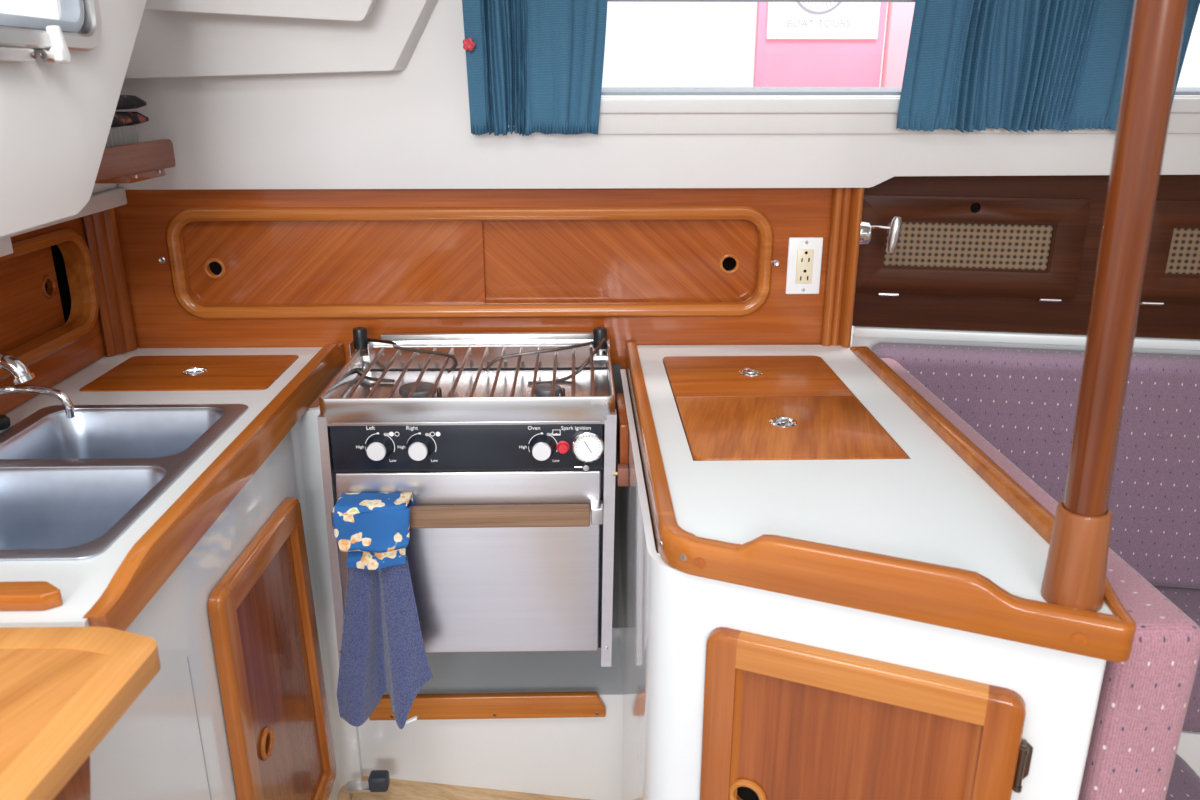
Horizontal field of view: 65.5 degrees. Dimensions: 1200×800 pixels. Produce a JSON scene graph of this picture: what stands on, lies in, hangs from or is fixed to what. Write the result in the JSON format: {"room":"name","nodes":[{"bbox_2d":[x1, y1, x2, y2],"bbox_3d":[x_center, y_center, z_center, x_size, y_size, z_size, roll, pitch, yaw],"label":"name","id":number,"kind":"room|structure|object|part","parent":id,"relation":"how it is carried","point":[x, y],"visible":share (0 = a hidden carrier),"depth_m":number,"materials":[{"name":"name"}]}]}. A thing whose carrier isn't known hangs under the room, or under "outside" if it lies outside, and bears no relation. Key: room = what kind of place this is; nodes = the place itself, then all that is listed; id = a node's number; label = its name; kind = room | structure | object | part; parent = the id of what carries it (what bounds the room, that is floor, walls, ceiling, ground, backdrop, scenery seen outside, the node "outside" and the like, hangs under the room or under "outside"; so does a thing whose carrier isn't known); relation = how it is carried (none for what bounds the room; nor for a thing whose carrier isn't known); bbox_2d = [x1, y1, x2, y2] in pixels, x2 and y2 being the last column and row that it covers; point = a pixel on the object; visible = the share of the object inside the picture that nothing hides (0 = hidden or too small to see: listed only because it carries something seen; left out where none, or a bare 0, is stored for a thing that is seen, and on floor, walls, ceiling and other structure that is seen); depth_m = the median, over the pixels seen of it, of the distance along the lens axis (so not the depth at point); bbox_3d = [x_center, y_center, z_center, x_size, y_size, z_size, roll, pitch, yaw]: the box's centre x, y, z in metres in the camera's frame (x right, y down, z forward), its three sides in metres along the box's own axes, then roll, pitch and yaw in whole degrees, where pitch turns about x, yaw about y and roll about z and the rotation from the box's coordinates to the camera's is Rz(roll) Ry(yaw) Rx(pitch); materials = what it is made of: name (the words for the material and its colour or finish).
{"room":"ship interior","nodes":[
{"label":"ship interior","id":0,"kind":"room"},
{"bbox_2d":[0,0,145,236],"bbox_3d":[-0.815,-0.359,0.915,0.384,0.405,0.902,0,19,-1],"label":"wall","id":1,"kind":"structure","parent":0,"point":[56,119],"depth_m":1.09,"materials":[{"name":"white paint"}]},
{"bbox_2d":[0,0,100,63],"bbox_3d":[-0.627,-0.425,0.958,0.054,0.149,0.404,0,19,-1],"label":"window","id":2,"kind":"structure","parent":1,"relation":"in","point":[78,26],"depth_m":1.04,"materials":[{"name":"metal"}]},
{"bbox_3d":[-0.632,-0.433,0.955,0.024,0.093,0.364,0,19,-1],"label":"sash","id":3,"kind":"part","parent":2,"relation":"part of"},
{"bbox_2d":[336,776,589,799],"bbox_3d":[-0.229,0.875,1.772,0.563,0.160,0.400,0,19,-1],"label":"floor","id":4,"kind":"structure","parent":0,"point":[398,789],"depth_m":1.88,"materials":[{"name":"brown wood"}]},
{"bbox_2d":[90,406,362,799],"bbox_3d":[-0.489,0.615,1.229,0.047,0.884,1.153,0,19,-1],"label":"base cabinet","id":5,"kind":"object","parent":4,"relation":"on","point":[241,703],"visible":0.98,"depth_m":1.32,"materials":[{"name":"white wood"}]},
{"bbox_2d":[0,627,160,799],"bbox_3d":[-0.682,0.492,0.741,0.561,0.430,0.456,0,19,-1],"label":"folding table","id":6,"kind":"object","parent":5,"relation":"attached to","point":[63,690],"visible":1,"depth_m":0.80,"materials":[{"name":"brown wood"}]},
{"bbox_2d":[0,343,344,630],"bbox_3d":[-0.746,0.064,1.384,0.498,0.058,1.000,0,19,-1],"label":"countertop","id":7,"kind":"structure","parent":5,"relation":"on","point":[109,589],"depth_m":1.17,"materials":[{"name":"white laminate"}]},
{"bbox_3d":[-0.917,0.034,1.422,0.032,0.018,0.032,0,19,-1],"label":"black knob","id":8,"kind":"part","parent":7,"relation":"part of","materials":[{"name":"black plastic"}]},
{"bbox_2d":[0,353,35,384],"bbox_3d":[-0.883,-0.012,1.371,0.103,0.137,0.040,-8,20,-21],"label":"faucet","id":9,"kind":"object","parent":7,"relation":"on","point":[12,364],"visible":1,"depth_m":1.36,"materials":[{"name":"silver metal"}]},
{"bbox_3d":[-0.881,-0.013,1.373,0.092,0.136,0.032,-6,20,-18],"label":"spout","id":10,"kind":"part","parent":9,"relation":"part of","materials":[{"name":"silver metal"}]},
{"bbox_3d":[-0.696,0.199,0.939,0.307,0.018,0.030,0,19,-1],"label":"rail","id":11,"kind":"part","parent":7,"relation":"part of","materials":[{"name":"brown wood"}]},
{"bbox_2d":[0,385,75,417],"bbox_3d":[-0.885,0.024,1.371,0.076,0.070,0.187,13,23,34],"label":"faucet","id":12,"kind":"object","parent":7,"relation":"on","point":[69,408],"visible":1,"depth_m":1.41,"materials":[{"name":"silver metal"}]},
{"bbox_2d":[0,217,105,414],"bbox_3d":[-0.971,-0.083,1.348,0.087,0.283,0.950,0,19,-1],"label":"locker","id":13,"kind":"object","parent":7,"relation":"on","point":[50,319],"visible":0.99,"depth_m":1.64,"materials":[{"name":"brown wood"}]},
{"bbox_3d":[-0.985,-0.086,1.300,0.010,0.215,0.843,0,19,-1],"label":"locker door","id":14,"kind":"part","parent":13,"relation":"part of","materials":[{"name":"brown wood"}]},
{"bbox_2d":[0,404,247,560],"bbox_3d":[-0.728,0.171,1.300,0.332,0.170,0.521,0,19,-1],"label":"double sink","id":15,"kind":"object","parent":7,"relation":"in","point":[70,488],"visible":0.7,"depth_m":1.29,"materials":[{"name":"metal"}]},
{"bbox_2d":[0,465,167,549],"bbox_3d":[-0.720,0.209,1.188,0.291,0.170,0.244,0,19,-1],"label":"basin","id":16,"kind":"object","parent":15,"relation":"in","point":[43,507],"depth_m":1.28,"materials":[{"name":"silver metal"}]},
{"bbox_2d":[0,406,225,459],"bbox_3d":[-0.731,0.127,1.430,0.282,0.170,0.220,0,19,-1],"label":"basin","id":17,"kind":"object","parent":15,"relation":"in","point":[96,432],"depth_m":1.51,"materials":[{"name":"silver metal"}]},
{"bbox_2d":[80,355,298,391],"bbox_3d":[-0.736,-0.046,1.698,0.319,0.024,0.212,0,19,-1],"label":"lid","id":18,"kind":"object","parent":7,"relation":"attached to","point":[202,372],"visible":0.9,"depth_m":1.68,"materials":[{"name":"brown wood"}]},
{"bbox_3d":[-0.735,-0.052,1.693,0.043,0.002,0.043,0,19,-1],"label":"pull plate","id":19,"kind":"part","parent":18,"relation":"part of","materials":[{"name":"silver metal"}]},
{"bbox_3d":[-0.495,0.221,1.363,0.019,0.053,0.275,0,19,-1],"label":"rail","id":20,"kind":"part","parent":5,"relation":"part of","materials":[{"name":"brown wood"}]},
{"bbox_3d":[-0.499,0.478,1.467,0.008,0.517,0.301,0,19,-1],"label":"door","id":21,"kind":"part","parent":5,"relation":"part of","materials":[{"name":"brown wood"}]},
{"bbox_3d":[-0.493,0.478,1.467,0.005,0.530,0.309,0,19,-1],"label":"moulding","id":22,"kind":"part","parent":5,"relation":"part of","materials":[{"name":"brown wood"}]},
{"bbox_3d":[-0.495,0.746,1.560,0.019,0.042,0.310,0,19,-1],"label":"rail","id":23,"kind":"part","parent":5,"relation":"part of","materials":[{"name":"brown wood"}]},
{"bbox_2d":[345,770,389,799],"bbox_3d":[-0.448,0.748,1.801,0.083,0.063,0.030,0,19,-1],"label":"pedal latch","id":24,"kind":"object","parent":4,"relation":"on","point":[379,780],"visible":1,"depth_m":1.79,"materials":[{"name":"plastic"}]},
{"bbox_3d":[-0.465,0.761,1.805,0.049,0.036,0.026,0,19,-1],"label":"pedal arm","id":25,"kind":"part","parent":24,"relation":"part of","materials":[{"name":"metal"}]},
{"bbox_2d":[337,364,622,799],"bbox_3d":[-0.257,0.404,1.892,0.604,0.915,0.268,0,19,-1],"label":"stove recess","id":26,"kind":"object","parent":4,"relation":"on","point":[535,722],"visible":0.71,"depth_m":1.87,"materials":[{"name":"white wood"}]},
{"bbox_2d":[317,327,616,666],"bbox_3d":[-0.226,0.167,1.725,0.498,0.538,0.408,0,19,-1],"label":"stove","id":27,"kind":"object","parent":26,"relation":"in","point":[503,444],"visible":0.97,"depth_m":1.58,"materials":[{"name":"silver metal"}]},
{"bbox_3d":[-0.450,0.248,1.585,0.022,0.475,0.028,0,19,-1],"label":"trim","id":28,"kind":"part","parent":27,"relation":"part of","materials":[{"name":"silver metal"}]},
{"bbox_3d":[-0.432,-0.048,1.729,0.136,0.011,0.035,17,25,41],"label":"arm","id":29,"kind":"part","parent":27,"relation":"part of","materials":[{"name":"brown metal"}]},
{"bbox_3d":[-0.359,0.079,1.510,0.043,0.043,0.020,0,19,-1],"label":"knob","id":30,"kind":"part","parent":27,"relation":"part of","materials":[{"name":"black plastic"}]},
{"bbox_2d":[332,492,432,728],"bbox_3d":[-0.368,0.361,1.560,0.164,0.421,0.080,0,19,-1],"label":"hand towel","id":31,"kind":"object","parent":27,"relation":"hanging from","point":[382,646],"visible":1,"depth_m":1.54,"materials":[{"name":"blue fabric"}]},
{"bbox_3d":[-0.356,-0.087,1.746,0.211,0.043,0.034,9,21,25],"label":"arm","id":32,"kind":"part","parent":27,"relation":"part of","materials":[{"name":"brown metal"}]},
{"bbox_3d":[-0.317,-0.016,1.626,0.065,0.018,0.065,0,19,-1],"label":"burner","id":33,"kind":"part","parent":27,"relation":"part of","materials":[{"name":"metal"}]},
{"bbox_3d":[-0.293,0.079,1.512,0.043,0.043,0.020,0,19,-1],"label":"knob","id":34,"kind":"part","parent":27,"relation":"part of","materials":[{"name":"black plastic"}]},
{"bbox_3d":[-0.216,0.034,1.517,0.438,0.004,0.021,0,19,-1],"label":"panel trim","id":35,"kind":"part","parent":27,"relation":"part of","materials":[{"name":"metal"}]},
{"bbox_3d":[-0.216,0.072,1.533,0.442,0.078,0.022,0,19,-1],"label":"control panel","id":36,"kind":"part","parent":27,"relation":"part of","materials":[{"name":"black metal"}]},
{"bbox_3d":[-0.216,-0.118,1.837,0.426,0.028,0.014,0,19,-1],"label":"rail","id":37,"kind":"part","parent":27,"relation":"part of","materials":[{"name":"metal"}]},
{"bbox_3d":[-0.220,0.191,1.530,0.408,0.032,0.022,0,19,-1],"label":"handle","id":38,"kind":"part","parent":27,"relation":"part of","materials":[{"name":"brown wood"}]},
{"bbox_3d":[-0.109,-0.083,1.753,0.229,0.029,0.023,-9,21,-25],"label":"arm","id":39,"kind":"part","parent":27,"relation":"part of","materials":[{"name":"metal"}]},
{"bbox_3d":[-0.095,0.079,1.517,0.043,0.043,0.020,0,19,-1],"label":"knob","id":40,"kind":"part","parent":27,"relation":"part of","materials":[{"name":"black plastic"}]},
{"bbox_3d":[-0.092,-0.016,1.626,0.048,0.018,0.048,0,19,-1],"label":"burner","id":41,"kind":"part","parent":27,"relation":"part of","materials":[{"name":"metal"}]},
{"bbox_3d":[-0.050,-0.069,1.732,0.188,0.057,0.040,-16,25,-39],"label":"arm","id":42,"kind":"part","parent":27,"relation":"part of","materials":[{"name":"metal"}]},
{"bbox_3d":[0.014,0.244,1.595,0.025,0.475,0.028,0,19,-1],"label":"trim","id":43,"kind":"part","parent":27,"relation":"part of","materials":[{"name":"silver metal"}]},
{"bbox_3d":[-0.241,0.217,1.961,0.566,0.606,0.007,0,19,-1],"label":"panel","id":44,"kind":"part","parent":26,"relation":"part of","materials":[{"name":"silver metal"}]},
{"bbox_3d":[-0.220,0.599,1.827,0.462,0.051,0.016,0,19,-1],"label":"rail","id":45,"kind":"part","parent":26,"relation":"part of","materials":[{"name":"brown wood"}]},
{"bbox_3d":[-0.216,0.726,1.886,0.526,0.309,0.012,0,19,-1],"label":"riser panel","id":46,"kind":"part","parent":26,"relation":"part of","materials":[{"name":"white paint"}]},
{"bbox_2d":[115,0,1199,189],"bbox_3d":[0.544,-0.599,1.636,3.030,0.453,0.140,0,19,-1],"label":"wall","id":47,"kind":"structure","parent":0,"point":[409,128],"depth_m":1.70,"materials":[{"name":"white paint"}]},
{"bbox_2d":[82,208,136,356],"bbox_3d":[-0.928,-0.226,1.770,0.009,0.284,0.064,9,21,25],"label":"trim","id":48,"kind":"structure","parent":47,"relation":"attached to","point":[100,228],"depth_m":1.77,"materials":[{"name":"brown wood"}]},
{"bbox_2d":[124,0,437,78],"bbox_3d":[-0.503,-0.669,1.482,0.686,0.304,0.182,0,19,-1],"label":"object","id":49,"kind":"structure","parent":47,"relation":"attached to","point":[175,38],"depth_m":1.54,"materials":[{"name":"white plastic"}]},
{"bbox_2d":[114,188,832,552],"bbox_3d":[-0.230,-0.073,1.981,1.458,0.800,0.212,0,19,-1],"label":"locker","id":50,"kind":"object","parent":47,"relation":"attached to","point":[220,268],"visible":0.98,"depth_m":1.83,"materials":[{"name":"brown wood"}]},
{"bbox_3d":[-0.532,-0.271,1.831,0.606,0.218,0.016,0,19,-1],"label":"sliding door","id":51,"kind":"part","parent":50,"relation":"part of","materials":[{"name":"brown wood"}]},
{"bbox_3d":[-0.246,-0.266,1.816,1.168,0.218,0.026,0,19,-1],"label":"bead frame","id":52,"kind":"part","parent":50,"relation":"part of","materials":[{"name":"brown wood"}]},
{"bbox_3d":[0.054,-0.281,1.860,0.574,0.218,0.016,0,19,-1],"label":"sliding door","id":53,"kind":"part","parent":50,"relation":"part of","materials":[{"name":"brown wood"}]},
{"bbox_2d":[785,237,822,293],"bbox_3d":[0.400,-0.262,1.828,0.067,0.112,0.008,0,19,-1],"label":"power outlet","id":54,"kind":"object","parent":50,"relation":"attached to","point":[804,261],"visible":1,"depth_m":1.82,"materials":[{"name":"beige plastic"}]},
{"bbox_2d":[795,249,813,282],"bbox_3d":[0.400,-0.261,1.826,0.032,0.067,0.003,0,19,-1],"label":"receptacle","id":55,"kind":"object","parent":54,"relation":"attached to","point":[804,258],"depth_m":1.82,"materials":[{"name":"beige plastic"}]},
{"bbox_2d":[462,0,1199,133],"bbox_3d":[0.785,-0.608,1.620,2.030,0.283,0.092,0,19,-1],"label":"window","id":56,"kind":"structure","parent":47,"relation":"in","point":[623,110],"depth_m":1.66,"materials":[{"name":"white"}]},
{"bbox_2d":[462,0,607,135],"bbox_3d":[-0.107,-0.570,1.580,0.239,0.242,0.086,0,19,-1],"label":"curtain","id":57,"kind":"object","parent":56,"relation":"hanging from","point":[533,66],"visible":1,"depth_m":1.58,"materials":[{"name":"fabric"}]},
{"bbox_2d":[463,37,475,50],"bbox_3d":[-0.217,-0.591,1.550,0.021,0.022,0.011,0,19,-1],"label":"pin","id":58,"kind":"object","parent":57,"relation":"attached to","point":[468,44],"visible":1,"depth_m":1.55,"materials":[{"name":"red plastic"}]},
{"bbox_2d":[896,0,1199,132],"bbox_3d":[0.765,-0.580,1.600,0.494,0.237,0.085,0,19,-1],"label":"curtain","id":59,"kind":"object","parent":56,"relation":"hanging from","point":[1015,65],"visible":0.87,"depth_m":1.60,"materials":[{"name":"fabric"}]},
{"bbox_2d":[821,188,864,347],"bbox_3d":[0.473,-0.254,1.816,0.056,0.340,0.028,0,19,-1],"label":"trim","id":60,"kind":"structure","parent":47,"relation":"attached to","point":[847,203],"depth_m":1.81,"materials":[{"name":"brown wood"}]},
{"bbox_2d":[860,216,901,253],"bbox_3d":[0.531,-0.325,1.820,0.047,0.071,0.103,-15,24,-37],"label":"reading lamp","id":61,"kind":"object","parent":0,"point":[894,229],"visible":0.81,"depth_m":1.80,"materials":[{"name":"silver metal"}]},
{"bbox_3d":[0.540,-0.336,1.818,0.051,0.008,0.008,13,23,33],"label":"arm","id":62,"kind":"part","parent":61,"relation":"part of","materials":[{"name":"silver metal"}]},
{"bbox_3d":[0.567,-0.318,1.797,0.024,0.071,0.021,0,19,-1],"label":"lamp shade","id":63,"kind":"part","parent":61,"relation":"part of","materials":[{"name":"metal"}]},
{"bbox_2d":[852,175,1199,338],"bbox_3d":[1.317,-0.281,1.838,1.660,0.337,0.020,3,19,9],"label":"cabinet","id":64,"kind":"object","parent":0,"point":[1167,320],"depth_m":1.90,"materials":[{"name":"brown wood"}]},
{"bbox_2d":[855,195,1090,301],"bbox_3d":[0.749,-0.309,1.905,0.440,0.208,0.018,3,19,9],"label":"cabinet door","id":65,"kind":"structure","parent":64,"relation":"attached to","point":[971,246],"depth_m":1.90,"materials":[{"name":"brown wood"}]},
{"bbox_3d":[0.749,-0.316,1.909,0.337,0.107,0.004,3,19,9],"label":"cane panel","id":66,"kind":"part","parent":65,"relation":"part of","materials":[{"name":"beige wicker"}]},
{"bbox_2d":[851,326,1199,354],"bbox_3d":[1.341,0.223,2.007,1.610,0.723,0.038,3,19,9],"label":"trim","id":67,"kind":"structure","parent":64,"relation":"attached to","point":[867,336],"depth_m":1.96,"materials":[{"name":"white laminate"}]},
{"bbox_2d":[1140,200,1199,304],"bbox_3d":[1.295,-0.280,1.821,0.438,0.208,0.018,3,19,9],"label":"locker","id":68,"kind":"object","parent":64,"relation":"attached to","point":[1172,271],"visible":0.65,"depth_m":1.85,"materials":[{"name":"brown wood"}]},
{"bbox_3d":[1.290,-0.288,1.826,0.348,0.107,0.004,3,19,9],"label":"cane panel","id":69,"kind":"part","parent":68,"relation":"part of","materials":[{"name":"beige wicker"}]},
{"bbox_3d":[1.085,1.298,0.786,2.015,0.035,3.200,0,19,-1],"label":"floor","id":70,"kind":"structure","parent":0,"visible":0},
{"bbox_2d":[618,369,1106,799],"bbox_3d":[0.281,0.528,1.529,0.460,0.914,0.979,0,19,-1],"label":"base cabinet","id":71,"kind":"object","parent":70,"relation":"on","point":[731,691],"visible":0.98,"depth_m":1.05,"materials":[{"name":"white wood"}]},
{"bbox_2d":[613,393,628,485],"bbox_3d":[0.033,0.065,1.611,0.026,0.098,0.195,0,19,-1],"label":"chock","id":72,"kind":"object","parent":71,"relation":"attached to","point":[622,427],"visible":0.98,"depth_m":1.54,"materials":[{"name":"brown wood"}]},
{"bbox_3d":[0.038,0.056,1.621,0.014,0.088,0.170,0,19,-1],"label":"backing plate","id":73,"kind":"part","parent":72,"relation":"part of","materials":[{"name":"brown wood"}]},
{"bbox_3d":[0.283,0.516,1.101,0.260,0.408,0.008,8,20,21],"label":"door","id":74,"kind":"part","parent":71,"relation":"part of","materials":[{"name":"brown wood"}]},
{"bbox_3d":[0.281,0.518,1.095,0.267,0.418,0.005,8,20,21],"label":"moulding","id":75,"kind":"part","parent":71,"relation":"part of","materials":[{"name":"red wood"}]},
{"bbox_3d":[0.281,0.303,1.024,0.265,0.038,0.019,8,20,21],"label":"rail","id":76,"kind":"part","parent":71,"relation":"part of","materials":[{"name":"brown wood"}]},
{"bbox_2d":[625,342,1135,661],"bbox_3d":[0.295,0.061,1.386,0.464,0.062,1.042,0,19,-1],"label":"countertop","id":77,"kind":"structure","parent":71,"relation":"on","point":[942,535],"depth_m":1.12,"materials":[{"name":"white laminate"}]},
{"bbox_2d":[663,356,854,399],"bbox_3d":[0.274,-0.040,1.680,0.302,0.024,0.242,0,19,-1],"label":"lid","id":78,"kind":"object","parent":77,"relation":"attached to","point":[688,376],"visible":0.93,"depth_m":1.67,"materials":[{"name":"brown wood"}]},
{"bbox_3d":[0.273,-0.050,1.687,0.043,0.002,0.043,0,19,-1],"label":"pull plate","id":79,"kind":"part","parent":78,"relation":"part of","materials":[{"name":"silver metal"}]},
{"bbox_2d":[675,396,907,460],"bbox_3d":[0.280,0.043,1.436,0.302,0.024,0.270,0,19,-1],"label":"lid","id":80,"kind":"object","parent":77,"relation":"attached to","point":[781,427],"visible":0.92,"depth_m":1.41,"materials":[{"name":"brown wood"}]},
{"bbox_3d":[0.283,0.034,1.440,0.043,0.002,0.043,0,19,-1],"label":"pull plate","id":81,"kind":"part","parent":80,"relation":"part of","materials":[{"name":"silver metal"}]},
{"bbox_2d":[1041,0,1187,611],"bbox_3d":[0.474,-0.152,0.833,0.072,0.751,0.058,0,19,-1],"label":"pole","id":82,"kind":"object","parent":77,"relation":"on","point":[1074,576],"visible":1,"depth_m":0.84,"materials":[{"name":"brown wood"}]},
{"bbox_2d":[881,358,1057,516],"bbox_3d":[0.562,0.021,1.377,0.092,0.019,0.647,0,19,-1],"label":"cushion","id":83,"kind":"object","parent":71,"relation":"attached to","point":[1020,477],"depth_m":1.43,"materials":[{"name":"fabric"}]},
{"bbox_2d":[1078,548,1199,799],"bbox_3d":[0.574,0.316,0.938,0.092,0.292,0.156,0,19,-1],"label":"cushion","id":84,"kind":"object","parent":71,"relation":"attached to","point":[1144,696],"depth_m":0.97,"materials":[{"name":"fabric"}]},
{"bbox_2d":[1108,352,1199,588],"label":"cushion","id":85,"kind":"object","parent":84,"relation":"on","point":[1154,503],"depth_m":1.88,"materials":[{"name":"fabric"}]},
{"bbox_2d":[1165,754,1199,799],"bbox_3d":[0.799,0.678,1.413,0.330,0.145,0.340,0,19,-1],"label":"cushion","id":86,"kind":"object","parent":70,"relation":"on","point":[1184,784],"visible":0.13,"depth_m":1.44,"materials":[{"name":"fabric"}]},
{"bbox_2d":[1176,731,1199,776],"bbox_3d":[1.364,0.710,1.988,1.410,0.214,0.334,3,19,9],"label":"settee base","id":87,"kind":"object","parent":70,"relation":"on","point":[1188,749],"visible":0.02,"depth_m":1.84,"materials":[{"name":"white paint"}]},
{"bbox_2d":[1153,585,1199,627],"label":"seat cushion","id":88,"kind":"object","parent":87,"relation":"on","point":[1186,601],"depth_m":1.94,"materials":[{"name":"fabric"}]},
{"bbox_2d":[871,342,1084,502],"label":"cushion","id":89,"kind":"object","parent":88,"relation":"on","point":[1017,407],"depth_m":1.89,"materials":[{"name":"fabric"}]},
{"bbox_2d":[1182,658,1199,732],"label":"seat cushion","id":90,"kind":"object","parent":87,"relation":"on","point":[1192,718],"depth_m":1.79,"materials":[{"name":"fabric"}]},
{"bbox_3d":[-1.025,-0.292,1.344,0.015,0.805,0.880,0,19,-1],"label":"wall","id":91,"kind":"structure","parent":0,"visible":0},
{"bbox_2d":[0,237,12,256],"bbox_3d":[-0.898,-0.197,1.284,0.065,0.024,0.198,0,19,-1],"label":"fitting","id":92,"kind":"object","parent":91,"relation":"attached to","point":[6,248],"visible":1,"depth_m":1.36,"materials":[{"name":"plastic"}]},
{"bbox_2d":[0,183,126,239],"bbox_3d":[-0.946,-0.264,1.323,0.170,0.083,0.818,0,19,-1],"label":"trim","id":93,"kind":"structure","parent":91,"relation":"attached to","point":[105,196],"depth_m":1.63,"materials":[{"name":"white plastic"}]},
{"bbox_2d":[95,139,175,182],"bbox_3d":[-0.872,-0.359,1.436,0.275,0.061,0.390,0,19,-1],"label":"corner shelf","id":94,"kind":"object","parent":93,"relation":"on","point":[134,162],"visible":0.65,"depth_m":1.49,"materials":[{"name":"brown wood"}]},
{"bbox_2d":[105,125,138,146],"bbox_3d":[-0.852,-0.390,1.439,0.171,0.054,0.301,0,19,-1],"label":"basket","id":95,"kind":"object","parent":94,"relation":"on","point":[126,134],"visible":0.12,"depth_m":1.51,"materials":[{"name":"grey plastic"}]},
{"bbox_2d":[111,111,148,126],"bbox_3d":[-0.847,-0.428,1.430,0.175,0.024,0.334,0,19,-1],"label":"folded cloth","id":96,"kind":"object","parent":95,"relation":"on","point":[121,118],"visible":0.11,"depth_m":1.53,"materials":[{"name":"black fabric"}]},
{"bbox_2d":[116,95,146,109],"bbox_3d":[-0.846,-0.454,1.427,0.166,0.024,0.344,0,19,-1],"label":"folded cloth","id":97,"kind":"object","parent":96,"relation":"on","point":[125,101],"visible":0.06,"depth_m":1.53,"materials":[{"name":"black fabric"}]},
{"label":"outside","id":98,"kind":"structure","parent":0,"visible":0},
{"bbox_2d":[753,2,886,86],"bbox_3d":[0.754,-1.136,3.241,0.434,1.700,0.050,0,19,-1],"label":"sign","id":99,"kind":"object","parent":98,"point":[798,44],"visible":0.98,"depth_m":3.20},
{"bbox_3d":[0.757,-1.536,3.083,0.378,0.641,0.007,0,19,-1],"label":"cream panel","id":100,"kind":"part","parent":99,"relation":"part of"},
{"bbox_2d":[881,2,914,86],"bbox_3d":[1.109,-1.132,3.229,0.260,1.700,0.050,0,19,-1],"label":"panel","id":101,"kind":"object","parent":99,"relation":"attached to","point":[900,14],"visible":0.08,"depth_m":3.17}
]}

